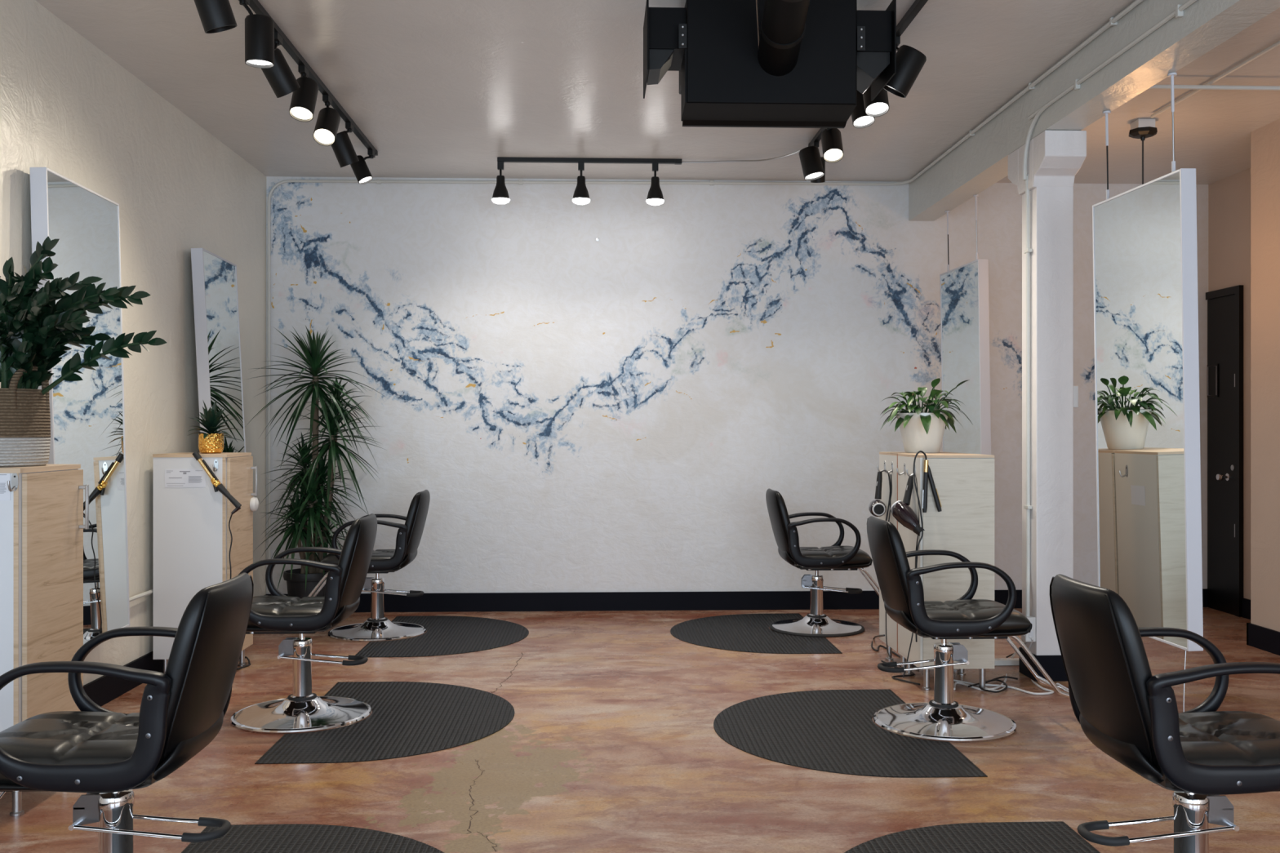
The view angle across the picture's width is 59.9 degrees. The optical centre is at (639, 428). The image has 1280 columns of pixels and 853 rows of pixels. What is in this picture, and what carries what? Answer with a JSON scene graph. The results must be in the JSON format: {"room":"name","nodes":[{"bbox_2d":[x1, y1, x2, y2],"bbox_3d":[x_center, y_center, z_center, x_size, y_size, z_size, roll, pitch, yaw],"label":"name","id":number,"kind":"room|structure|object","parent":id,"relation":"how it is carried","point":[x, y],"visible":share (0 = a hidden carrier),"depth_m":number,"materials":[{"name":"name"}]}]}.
{"room":"salon","nodes":[
{"label":"salon","id":0,"kind":"room"},
{"bbox_2d":[0,0,266,685],"bbox_3d":[-2.772,-0.265,3.261,0.150,3.390,10.730,0,0,-2],"label":"wall","id":1,"kind":"structure","parent":0,"point":[68,108],"depth_m":6.27,"materials":[{"name":"paint"}]},
{"bbox_2d":[29,167,129,644],"bbox_3d":[-2.700,-0.069,5.370,0.091,2.200,0.820,-1,0,-4],"label":"wall mirror","id":2,"kind":"object","parent":1,"relation":"attached to","point":[87,415],"visible":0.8,"depth_m":5.41,"materials":[{"name":"white metal"}]},
{"bbox_2d":[129,589,153,601],"bbox_3d":[-2.779,0.944,6.272,0.029,0.056,1.252,0,0,-2],"label":"conduit","id":3,"kind":"object","parent":1,"relation":"attached to","point":[149,592],"visible":0.18,"depth_m":6.16,"materials":[{"name":"white"}]},
{"bbox_2d":[83,594,268,706],"bbox_3d":[-2.687,1.357,3.256,0.017,0.145,10.712,0,0,-2],"label":"baseboard","id":4,"kind":"structure","parent":1,"relation":"attached to","point":[103,690],"depth_m":5.89,"materials":[{"name":"black paint"}]},
{"bbox_2d":[191,248,245,452],"bbox_3d":[-2.737,-0.027,7.261,0.205,2.196,0.720,0,0,-4],"label":"wall mirror","id":5,"kind":"object","parent":1,"relation":"attached to","point":[215,279],"visible":0.56,"depth_m":7.17,"materials":[{"name":"white metal"}]},
{"bbox_2d":[0,607,1279,852],"bbox_3d":[1.051,1.430,3.410,7.540,0.001,10.774,0,0,-2],"label":"floor","id":6,"kind":"structure","parent":0,"point":[611,744],"depth_m":4.64,"materials":[{"name":"concrete"}]},
{"bbox_2d":[0,464,88,816],"bbox_3d":[-2.463,0.787,4.293,0.466,1.284,0.476,0,0,-2],"label":"storage cabinet","id":7,"kind":"object","parent":6,"relation":"on","point":[42,526],"visible":0.71,"depth_m":4.18,"materials":[{"name":"white laminate"}]},
{"bbox_2d":[0,473,10,500],"bbox_3d":[-2.391,0.211,4.060,0.173,0.103,0.002,0,0,-2],"label":"card","id":8,"kind":"object","parent":7,"relation":"attached to","point":[5,495],"visible":0.99,"depth_m":4.06,"materials":[{"name":"white paper"}]},
{"bbox_2d":[0,474,6,490],"bbox_3d":[-2.394,0.211,4.059,0.154,0.087,0.001,0,0,-2],"label":"print","id":9,"kind":"object","parent":8,"relation":"attached to","point":[2,477],"depth_m":4.06,"materials":[{"name":"grey paper"}]},
{"bbox_2d":[7,473,18,491],"bbox_3d":[-2.287,0.194,4.040,0.026,0.072,0.050,0,0,-2],"label":"coat hook","id":10,"kind":"object","parent":7,"relation":"attached to","point":[15,479],"visible":1,"depth_m":4.06,"materials":[{"name":"silver metal"}]},
{"bbox_2d":[0,236,166,466],"bbox_3d":[-2.246,-0.298,4.227,0.862,0.884,0.518,0,0,33],"label":"potted plant","id":11,"kind":"object","parent":7,"relation":"on","point":[35,330],"visible":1,"depth_m":4.21,"materials":[{"name":"green plant"}]},
{"bbox_2d":[0,387,50,466],"bbox_3d":[-2.491,-0.004,4.298,0.371,0.296,0.371,0,0,-2],"label":"basket","id":12,"kind":"object","parent":11,"relation":"attached to","point":[24,412],"depth_m":4.21,"materials":[{"name":"wicker"}]},
{"bbox_2d":[0,573,253,852],"bbox_3d":[-1.646,0.932,3.191,0.990,0.994,0.674,0,0,-2],"label":"chair","id":13,"kind":"object","parent":6,"relation":"on","point":[99,752],"visible":1,"depth_m":3.04,"materials":[{"name":"black leather"}]},
{"bbox_2d":[152,452,258,673],"bbox_3d":[-2.540,0.787,6.535,0.464,1.284,0.463,0,0,-2],"label":"storage cabinet","id":14,"kind":"object","parent":6,"relation":"on","point":[192,536],"depth_m":6.31,"materials":[{"name":"white laminate"}]},
{"bbox_2d":[164,469,205,487],"bbox_3d":[-2.582,0.281,6.304,0.228,0.105,0.002,0,0,-2],"label":"card","id":15,"kind":"object","parent":14,"relation":"attached to","point":[173,477],"visible":1,"depth_m":6.30,"materials":[{"name":"white paper"}]},
{"bbox_2d":[166,470,202,484],"bbox_3d":[-2.585,0.281,6.303,0.203,0.088,0.001,0,0,-2],"label":"print","id":16,"kind":"object","parent":15,"relation":"attached to","point":[173,477],"depth_m":6.30,"materials":[{"name":"grey paper"}]},
{"bbox_2d":[187,400,240,453],"bbox_3d":[-2.513,-0.013,6.489,0.289,0.314,0.314,0,0,24],"label":"potted plant","id":17,"kind":"object","parent":14,"relation":"on","point":[212,442],"visible":1,"depth_m":6.47,"materials":[{"name":"green plant"}]},
{"bbox_2d":[213,458,218,471],"bbox_3d":[-2.409,0.208,6.288,0.026,0.072,0.050,0,0,-2],"label":"coat hook","id":18,"kind":"object","parent":14,"relation":"attached to","point":[215,465],"visible":1,"depth_m":6.31,"materials":[{"name":"silver metal"}]},
{"bbox_2d":[191,450,241,661],"bbox_3d":[-2.380,0.715,6.279,0.294,1.178,0.083,0,0,9],"label":"iron","id":19,"kind":"object","parent":14,"relation":"attached to","point":[217,486],"visible":0.85,"depth_m":6.27,"materials":[{"name":"black"}]},
{"bbox_2d":[236,656,250,670],"bbox_3d":[-2.438,1.413,6.500,0.110,0.035,0.614,0,0,10],"label":"extension cord","id":20,"kind":"object","parent":6,"relation":"on","point":[247,659],"visible":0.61,"depth_m":6.67,"materials":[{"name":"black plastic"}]},
{"bbox_2d":[230,513,377,733],"bbox_3d":[-1.821,0.932,5.524,0.990,0.994,0.674,0,0,-2],"label":"chair","id":21,"kind":"object","parent":6,"relation":"on","point":[303,711],"visible":0.84,"depth_m":5.39,"materials":[{"name":"black leather"}]},
{"bbox_2d":[283,568,328,598],"bbox_3d":[-2.412,1.234,8.114,0.376,0.391,0.376,0,0,-2],"label":"pot","id":22,"kind":"object","parent":6,"relation":"on","point":[295,585],"depth_m":7.97,"materials":[{"name":"black plastic"}]},
{"bbox_2d":[181,824,444,852],"bbox_3d":[-1.003,1.428,3.254,1.045,0.003,1.520,0,0,-2],"label":"floor mat","id":23,"kind":"object","parent":6,"relation":"on","point":[241,838],"visible":0.96,"depth_m":3.84,"materials":[{"name":"black rubber"}]},
{"bbox_2d":[245,325,386,598],"bbox_3d":[-2.329,0.342,8.045,0.984,2.175,0.967,0,0,-12],"label":"dracaena","id":24,"kind":"object","parent":6,"relation":"on","point":[300,582],"visible":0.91,"depth_m":8.00,"materials":[{"name":"green plant"}]},
{"bbox_2d":[307,489,430,641],"bbox_3d":[-1.976,0.932,7.770,0.990,0.994,0.674,0,0,-2],"label":"chair","id":25,"kind":"object","parent":6,"relation":"on","point":[377,628],"visible":0.79,"depth_m":7.63,"materials":[{"name":"black leather"}]},
{"bbox_2d":[254,681,514,764],"bbox_3d":[-1.149,1.428,5.510,1.045,0.003,1.520,0,0,-2],"label":"floor mat","id":26,"kind":"object","parent":6,"relation":"on","point":[406,718],"visible":0.89,"depth_m":5.33,"materials":[{"name":"black rubber"}]},
{"bbox_2d":[355,615,528,657],"bbox_3d":[-1.298,1.428,7.711,1.045,0.003,1.520,0,0,-2],"label":"floor mat","id":27,"kind":"object","parent":6,"relation":"on","point":[445,635],"visible":0.91,"depth_m":7.54,"materials":[{"name":"black rubber"}]},
{"bbox_2d":[466,611,523,851],"bbox_3d":[-0.994,1.430,6.241,0.833,0.001,5.014,0,0,-2],"label":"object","id":28,"kind":"structure","parent":6,"relation":"attached to","point":[477,611],"depth_m":4.29,"materials":[{"name":"brown"}]},
{"bbox_2d":[670,613,842,653],"bbox_3d":[0.735,1.428,7.794,1.045,0.003,1.520,0,0,-2],"label":"floor mat","id":29,"kind":"object","parent":6,"relation":"on","point":[744,633],"visible":0.9,"depth_m":7.63,"materials":[{"name":"black rubber"}]},
{"bbox_2d":[765,488,879,637],"bbox_3d":[1.401,0.932,7.939,0.990,0.994,0.674,0,0,-2],"label":"chair","id":30,"kind":"object","parent":6,"relation":"on","point":[816,624],"visible":0.98,"depth_m":7.76,"materials":[{"name":"black leather"}]},
{"bbox_2d":[713,688,987,777],"bbox_3d":[0.876,1.428,5.297,1.045,0.003,1.520,0,0,-2],"label":"floor mat","id":31,"kind":"object","parent":6,"relation":"on","point":[828,731],"visible":0.94,"depth_m":5.11,"materials":[{"name":"black rubber"}]},
{"bbox_2d":[871,634,919,670],"bbox_3d":[1.565,1.282,6.792,0.246,0.315,1.506,0,0,9],"label":"extension cord","id":32,"kind":"object","parent":6,"relation":"on","point":[883,635],"visible":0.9,"depth_m":7.12,"materials":[{"name":"black plastic"}]},
{"bbox_2d":[880,660,919,685],"bbox_3d":[1.523,1.422,6.482,0.146,0.010,0.619,0,0,5],"label":"extension cord","id":33,"kind":"object","parent":6,"relation":"on","point":[882,661],"visible":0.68,"depth_m":6.35,"materials":[{"name":"black plastic"}]},
{"bbox_2d":[879,452,958,671],"bbox_3d":[1.704,0.787,6.723,0.410,1.284,0.415,0,0,-2],"label":"storage cabinet","id":34,"kind":"object","parent":6,"relation":"on","point":[891,625],"visible":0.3,"depth_m":6.72,"materials":[{"name":"white laminate"}]},
{"bbox_2d":[876,460,885,471],"bbox_3d":[1.472,0.231,6.781,0.050,0.072,0.026,0,0,-2],"label":"coat hook","id":35,"kind":"object","parent":34,"relation":"attached to","point":[884,460],"visible":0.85,"depth_m":6.78,"materials":[{"name":"silver metal"}]},
{"bbox_2d":[868,470,901,666],"bbox_3d":[1.434,0.806,6.592,0.105,1.120,0.472,0,0,-5],"label":"hair dryer","id":36,"kind":"object","parent":34,"relation":"hanging from","point":[877,508],"visible":0.91,"depth_m":6.62,"materials":[{"name":"black plastic"}]},
{"bbox_2d":[874,504,884,514],"bbox_3d":[1.424,0.481,6.617,0.059,0.059,0.008,0,0,4],"label":"grille","id":37,"kind":"object","parent":36,"relation":"attached to","point":[878,508],"depth_m":6.62,"materials":[{"name":"black plastic"}]},
{"bbox_2d":[884,461,893,473],"bbox_3d":[1.479,0.231,6.611,0.050,0.072,0.026,0,0,-2],"label":"coat hook","id":38,"kind":"object","parent":34,"relation":"attached to","point":[891,470],"visible":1,"depth_m":6.61,"materials":[{"name":"silver metal"}]},
{"bbox_2d":[885,473,892,520],"bbox_3d":[1.469,0.417,6.561,0.045,0.309,0.008,0,0,-2],"label":"power cable","id":39,"kind":"object","parent":38,"relation":"hanging from","point":[891,478],"visible":0.82,"depth_m":6.56,"materials":[{"name":"black plastic"}]},
{"bbox_2d":[880,377,972,453],"bbox_3d":[1.729,-0.079,6.729,0.548,0.445,0.528,0,0,-2],"label":"potted plant","id":40,"kind":"object","parent":34,"relation":"on","point":[920,430],"visible":0.99,"depth_m":6.62,"materials":[{"name":"green plant"}]},
{"bbox_2d":[897,453,994,689],"bbox_3d":[1.720,0.787,6.282,0.412,1.284,0.464,0,0,-2],"label":"storage cabinet","id":41,"kind":"object","parent":6,"relation":"on","point":[964,482],"depth_m":6.05,"materials":[{"name":"white laminate"}]},
{"bbox_2d":[896,462,905,475],"bbox_3d":[1.489,0.231,6.341,0.050,0.072,0.026,0,0,-2],"label":"coat hook","id":42,"kind":"object","parent":41,"relation":"attached to","point":[904,472],"visible":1,"depth_m":6.34,"materials":[{"name":"silver metal"}]},
{"bbox_2d":[906,466,915,476],"bbox_3d":[1.497,0.231,6.142,0.050,0.072,0.026,0,0,-2],"label":"coat hook","id":43,"kind":"object","parent":41,"relation":"attached to","point":[908,474],"visible":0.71,"depth_m":6.14,"materials":[{"name":"silver metal"}]},
{"bbox_2d":[890,475,924,677],"bbox_3d":[1.473,0.804,6.121,0.158,1.108,0.187,0,0,-2],"label":"hair dryer","id":44,"kind":"object","parent":43,"relation":"hanging from","point":[900,510],"visible":0.88,"depth_m":6.10,"materials":[{"name":"black plastic"}]},
{"bbox_2d":[913,450,941,642],"bbox_3d":[1.556,0.636,6.015,0.160,1.035,0.036,0,0,-11],"label":"iron","id":45,"kind":"object","parent":41,"relation":"hanging from","point":[927,474],"visible":0.86,"depth_m":6.01,"materials":[{"name":"black"}]},
{"bbox_2d":[866,515,1069,742],"bbox_3d":[1.613,0.932,5.396,0.990,0.994,0.674,0,0,-2],"label":"chair","id":46,"kind":"object","parent":6,"relation":"on","point":[942,718],"visible":1,"depth_m":5.24,"materials":[{"name":"black leather"}]},
{"bbox_2d":[844,821,1100,852],"bbox_3d":[1.044,1.428,3.252,1.045,0.003,1.520,0,0,-2],"label":"floor mat","id":47,"kind":"object","parent":6,"relation":"on","point":[1057,837],"visible":1,"depth_m":3.84,"materials":[{"name":"black rubber"}]},
{"bbox_2d":[953,679,1005,691],"bbox_3d":[1.862,1.424,6.150,0.307,0.010,0.141,0,0,33],"label":"extension cord","id":48,"kind":"object","parent":6,"relation":"on","point":[966,682],"visible":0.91,"depth_m":6.19,"materials":[{"name":"white plastic"}]},
{"bbox_2d":[953,635,1031,690],"bbox_3d":[2.083,1.311,6.362,0.301,0.273,0.919,0,0,40],"label":"extension cord","id":49,"kind":"object","parent":6,"relation":"on","point":[1024,642],"visible":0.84,"depth_m":6.16,"materials":[{"name":"white plastic"}]},
{"bbox_2d":[968,675,1017,693],"bbox_3d":[1.999,1.418,6.160,0.396,0.010,0.183,0,0,-42],"label":"extension cord","id":50,"kind":"object","parent":6,"relation":"on","point":[1003,677],"visible":0.92,"depth_m":6.17,"materials":[{"name":"black plastic"}]},
{"bbox_2d":[994,657,1018,666],"bbox_3d":[2.235,1.411,6.720,0.270,0.036,0.060,0,0,-2],"label":"power strip","id":51,"kind":"object","parent":6,"relation":"on","point":[997,661],"visible":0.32,"depth_m":6.69,"materials":[{"name":"white plastic"}]},
{"bbox_2d":[975,638,1053,695],"bbox_3d":[2.202,1.316,6.238,0.576,0.262,0.393,0,0,-45],"label":"extension cord","id":52,"kind":"object","parent":6,"relation":"on","point":[1032,640],"visible":0.77,"depth_m":6.08,"materials":[{"name":"white plastic"}]},
{"bbox_2d":[1008,129,1086,655],"bbox_3d":[2.340,-0.110,6.404,0.235,3.079,0.560,0,0,-2],"label":"column","id":53,"kind":"structure","parent":6,"relation":"on","point":[1055,157],"depth_m":6.29,"materials":[{"name":"paint"}]},
{"bbox_2d":[1021,615,1035,641],"bbox_3d":[2.213,1.140,6.327,0.062,0.140,0.074,0,0,-2],"label":"outlet box","id":54,"kind":"object","parent":53,"relation":"attached to","point":[1025,637],"visible":0.62,"depth_m":6.29,"materials":[{"name":"white plastic"}]},
{"bbox_2d":[1028,631,1033,636],"bbox_3d":[2.216,1.165,6.293,0.024,0.030,0.004,0,0,-2],"label":"socket","id":55,"kind":"object","parent":54,"relation":"attached to","point":[1031,633],"depth_m":6.29,"materials":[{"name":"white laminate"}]},
{"bbox_2d":[1018,647,1067,681],"bbox_3d":[2.350,1.357,6.404,0.237,0.145,0.244,0,0,-2],"label":"trim","id":56,"kind":"structure","parent":53,"relation":"attached to","point":[1053,665],"depth_m":6.28,"materials":[{"name":"black paint"}]},
{"bbox_2d":[1073,385,1078,408],"bbox_3d":[2.483,-0.182,6.354,0.045,0.125,0.072,0,0,-2],"label":"light switch","id":57,"kind":"object","parent":53,"relation":"attached to","point":[1075,387],"visible":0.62,"depth_m":6.32,"materials":[{"name":"white plastic"}]},
{"bbox_2d":[1049,573,1279,852],"bbox_3d":[1.718,0.932,3.188,0.990,0.994,0.674,0,0,-2],"label":"chair","id":58,"kind":"object","parent":6,"relation":"on","point":[1202,753],"visible":1,"depth_m":3.04,"materials":[{"name":"black leather"}]},
{"bbox_2d":[35,0,1279,184],"bbox_3d":[0.984,-2.020,3.455,7.670,0.120,10.830,0,0,-2],"label":"ceiling","id":59,"kind":"structure","parent":0,"point":[438,88],"depth_m":6.46,"materials":[{"name":"paint"}]},
{"bbox_2d":[248,0,377,155],"bbox_3d":[-1.769,-1.943,5.186,0.041,0.032,5.300,0,0,-2],"label":"track","id":60,"kind":"object","parent":59,"relation":"attached to","point":[255,5],"visible":0.61,"depth_m":6.09,"materials":[{"name":"black metal"}]},
{"bbox_2d":[194,0,237,33],"bbox_3d":[-1.668,-1.730,4.275,0.232,0.398,0.127,0,0,-45],"label":"spotlight","id":61,"kind":"object","parent":60,"relation":"hanging from","point":[215,15],"visible":1,"depth_m":4.26,"materials":[{"name":"black paint"}]},
{"bbox_2d":[238,0,274,68],"bbox_3d":[-1.700,-1.772,4.919,0.153,0.313,0.128,0,0,-2],"label":"spotlight","id":62,"kind":"object","parent":60,"relation":"hanging from","point":[259,28],"visible":1,"depth_m":4.87,"materials":[{"name":"black paint"}]},
{"bbox_2d":[261,31,300,97],"bbox_3d":[-1.754,-1.769,5.389,0.153,0.319,0.211,0,0,22],"label":"spotlight","id":63,"kind":"object","parent":60,"relation":"hanging from","point":[280,77],"visible":0.84,"depth_m":5.36,"materials":[{"name":"black paint"}]},
{"bbox_2d":[288,65,318,121],"bbox_3d":[-1.773,-1.778,5.874,0.128,0.303,0.208,0,0,9],"label":"spotlight","id":64,"kind":"object","parent":60,"relation":"hanging from","point":[303,103],"visible":0.94,"depth_m":5.83,"materials":[{"name":"black paint"}]},
{"bbox_2d":[312,94,340,146],"bbox_3d":[-1.800,-1.776,6.389,0.128,0.306,0.225,0,0,-2],"label":"spotlight","id":65,"kind":"object","parent":60,"relation":"hanging from","point":[326,126],"visible":1,"depth_m":6.35,"materials":[{"name":"black paint"}]},
{"bbox_2d":[331,122,359,167],"bbox_3d":[-1.874,-1.792,7.032,0.196,0.274,0.133,0,0,-43],"label":"spotlight","id":66,"kind":"object","parent":60,"relation":"hanging from","point":[344,150],"visible":0.85,"depth_m":6.99,"materials":[{"name":"black paint"}]},
{"bbox_2d":[350,149,375,184],"bbox_3d":[-1.929,-1.811,7.689,0.162,0.236,0.135,0,0,-2],"label":"spotlight","id":67,"kind":"object","parent":60,"relation":"hanging from","point":[360,168],"visible":0.85,"depth_m":7.65,"materials":[{"name":"black paint"}]},
{"bbox_2d":[497,156,681,164],"bbox_3d":[-0.364,-1.943,8.052,1.335,0.032,0.041,0,0,-2],"label":"track","id":68,"kind":"object","parent":59,"relation":"attached to","point":[554,160],"visible":1,"depth_m":8.04,"materials":[{"name":"black metal"}]},
{"bbox_2d":[491,161,509,204],"bbox_3d":[-1.008,-1.779,8.036,0.131,0.301,0.131,0,0,-2],"label":"spotlight","id":69,"kind":"object","parent":68,"relation":"hanging from","point":[500,194],"visible":1,"depth_m":8.00,"materials":[{"name":"black paint"}]},
{"bbox_2d":[572,162,590,204],"bbox_3d":[-0.426,-1.778,8.050,0.131,0.301,0.131,0,0,-2],"label":"spotlight","id":70,"kind":"object","parent":68,"relation":"hanging from","point":[580,197],"visible":1,"depth_m":8.02,"materials":[{"name":"black paint"}]},
{"bbox_2d":[646,162,663,205],"bbox_3d":[0.111,-1.778,8.075,0.131,0.301,0.131,0,0,-2],"label":"spotlight","id":71,"kind":"object","parent":68,"relation":"hanging from","point":[655,196],"visible":1,"depth_m":8.04,"materials":[{"name":"black paint"}]},
{"bbox_2d":[681,148,802,163],"bbox_3d":[0.772,-1.941,7.959,0.954,0.029,0.202,0,0,25],"label":"cable","id":72,"kind":"object","parent":59,"relation":"attached to","point":[796,152],"visible":0.93,"depth_m":8.07,"materials":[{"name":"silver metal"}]},
{"bbox_2d":[643,0,896,128],"bbox_3d":[0.591,-1.678,4.409,1.088,0.596,2.334,0,0,-2],"label":"heater","id":73,"kind":"object","parent":59,"relation":"hanging from","point":[797,64],"visible":1,"depth_m":4.83,"materials":[{"name":"black metal"}]},
{"bbox_2d":[808,0,928,146],"bbox_3d":[1.274,-1.943,5.152,0.041,0.032,5.000,0,0,-2],"label":"track","id":74,"kind":"object","parent":59,"relation":"attached to","point":[917,5],"visible":0.39,"depth_m":5.26,"materials":[{"name":"black metal"}]},
{"bbox_2d":[799,141,824,180],"bbox_3d":[1.151,-1.801,7.449,0.158,0.256,0.170,0,0,-20],"label":"spotlight","id":75,"kind":"object","parent":74,"relation":"attached to","point":[810,156],"visible":1,"depth_m":7.40,"materials":[{"name":"black paint"}]},
{"bbox_2d":[810,145,825,182],"bbox_3d":[1.230,-1.827,7.708,0.104,0.205,0.345,0,0,12],"label":"spotlight","id":76,"kind":"object","parent":74,"relation":"attached to","point":[821,180],"visible":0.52,"depth_m":7.78,"materials":[{"name":"black paint"}]},
{"bbox_2d":[821,128,843,163],"bbox_3d":[1.220,-1.810,7.049,0.132,0.239,0.201,0,0,-2],"label":"spotlight","id":77,"kind":"object","parent":74,"relation":"attached to","point":[831,138],"visible":0.98,"depth_m":7.01,"materials":[{"name":"black paint"}]},
{"bbox_2d":[851,90,875,128],"bbox_3d":[1.243,-1.814,6.256,0.125,0.229,0.190,0,0,-20],"label":"spotlight","id":78,"kind":"object","parent":74,"relation":"attached to","point":[860,119],"visible":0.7,"depth_m":6.20,"materials":[{"name":"black paint"}]},
{"bbox_2d":[862,85,889,116],"bbox_3d":[1.218,-1.775,5.752,0.128,0.308,0.188,0,0,-2],"label":"spotlight","id":79,"kind":"object","parent":74,"relation":"attached to","point":[879,106],"visible":0.59,"depth_m":5.71,"materials":[{"name":"black paint"}]},
{"bbox_2d":[883,35,926,97],"bbox_3d":[1.290,-1.767,5.407,0.221,0.324,0.232,0,0,29],"label":"spotlight","id":80,"kind":"object","parent":74,"relation":"attached to","point":[910,61],"visible":0.8,"depth_m":5.31,"materials":[{"name":"black paint"}]},
{"bbox_2d":[908,0,1279,221],"bbox_3d":[2.440,-1.804,3.460,0.200,0.309,10.728,0,0,-2],"label":"beam","id":81,"kind":"structure","parent":59,"relation":"attached to","point":[980,161],"depth_m":5.63,"materials":[{"name":"paint"}]},
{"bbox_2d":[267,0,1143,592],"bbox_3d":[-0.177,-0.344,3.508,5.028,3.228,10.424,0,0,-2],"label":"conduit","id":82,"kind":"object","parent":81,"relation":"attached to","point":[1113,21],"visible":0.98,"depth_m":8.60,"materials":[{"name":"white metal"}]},
{"bbox_2d":[939,194,991,454],"bbox_3d":[2.372,-0.319,8.108,0.073,2.657,0.780,-1,0,-4],"label":"mirror","id":83,"kind":"object","parent":81,"relation":"hanging from","point":[964,289],"visible":0.57,"depth_m":7.97,"materials":[{"name":"white metal"}]},
{"bbox_2d":[941,261,980,454],"bbox_3d":[2.346,-0.085,8.106,0.005,2.166,0.756,-1,0,-4],"label":"mirror glass","id":84,"kind":"object","parent":83,"relation":"attached to","point":[960,286],"depth_m":8.06,"materials":[{"name":"white"}]},
{"bbox_2d":[1022,0,1197,616],"bbox_3d":[2.370,-0.360,2.400,0.047,2.860,8.015,0,0,-2],"label":"conduit","id":85,"kind":"object","parent":81,"relation":"attached to","point":[1178,12],"visible":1,"depth_m":6.37,"materials":[{"name":"white metal"}]},
{"bbox_2d":[1092,71,1203,651],"bbox_3d":[2.468,-0.319,5.450,0.073,2.657,0.840,-1,0,-4],"label":"mirror","id":86,"kind":"object","parent":81,"relation":"hanging from","point":[1144,235],"visible":0.86,"depth_m":5.32,"materials":[{"name":"white mirror"}]},
{"bbox_2d":[1093,172,1186,648],"bbox_3d":[2.443,-0.085,5.448,0.005,2.166,0.816,-1,0,-4],"label":"mirror glass","id":87,"kind":"object","parent":86,"relation":"attached to","point":[1140,232],"depth_m":5.39,"materials":[{"name":"white"}]},
{"bbox_2d":[1182,650,1186,712],"bbox_3d":[2.491,1.219,5.080,0.009,0.419,0.055,0,0,35],"label":"cable","id":88,"kind":"object","parent":86,"relation":"hanging from","point":[1185,651],"visible":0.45,"depth_m":5.08,"materials":[{"name":"silver metal"}]},
{"bbox_2d":[1128,118,1157,184],"bbox_3d":[3.200,-1.470,7.064,0.163,0.979,0.163,0,0,20],"label":"pendant lamp","id":89,"kind":"object","parent":59,"relation":"hanging from","point":[1140,128],"visible":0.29,"depth_m":7.01,"materials":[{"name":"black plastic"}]},
{"bbox_2d":[1148,84,1279,90],"bbox_3d":[3.252,-1.912,6.219,1.625,0.024,0.024,0,0,-2],"label":"conduit","id":90,"kind":"object","parent":59,"relation":"attached to","point":[1156,86],"visible":0.55,"depth_m":6.21,"materials":[{"name":"white metal"}]},
{"bbox_2d":[1150,40,1279,118],"bbox_3d":[3.202,-1.938,5.898,0.022,0.022,1.980,0,0,-1],"label":"conduit","id":91,"kind":"object","parent":59,"relation":"attached to","point":[1277,43],"visible":1,"depth_m":6.07,"materials":[{"name":"white metal"}]},
{"bbox_2d":[266,176,1208,594],"bbox_3d":[0.843,-0.267,8.769,7.495,3.395,0.001,0,0,-2],"label":"wall","id":92,"kind":"structure","parent":0,"point":[575,411],"depth_m":8.73,"materials":[{"name":"paint"}]},
{"bbox_2d":[268,588,1207,612],"bbox_3d":[0.831,1.357,8.759,7.470,0.145,0.017,0,0,-2],"label":"baseboard","id":93,"kind":"structure","parent":92,"relation":"attached to","point":[747,600],"depth_m":8.72,"materials":[{"name":"black paint"}]},
{"bbox_2d":[1208,118,1279,631],"bbox_3d":[4.548,-0.265,3.541,0.740,3.390,10.730,0,0,-2],"label":"wall","id":94,"kind":"structure","parent":0,"point":[1244,206],"depth_m":7.23,"materials":[{"name":"paint"}]},
{"bbox_2d":[1205,284,1243,617],"bbox_3d":[4.520,0.170,8.656,0.104,2.520,0.465,0,0,-2],"label":"door","id":95,"kind":"structure","parent":94,"relation":"in","point":[1225,305],"depth_m":8.63,"materials":[{"name":"black paint"}]},
{"bbox_2d":[1207,364,1218,397],"bbox_3d":[4.541,-0.380,8.805,0.012,0.260,0.150,0,0,-2],"label":"door sign","id":96,"kind":"object","parent":95,"relation":"attached to","point":[1213,369],"visible":1,"depth_m":8.80,"materials":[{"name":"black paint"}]},
{"bbox_2d":[1241,598,1279,655],"bbox_3d":[4.473,1.357,3.293,0.608,0.145,10.240,0,0,-2],"label":"baseboard","id":97,"kind":"structure","parent":94,"relation":"attached to","point":[1258,637],"depth_m":7.20,"materials":[{"name":"black paint"}]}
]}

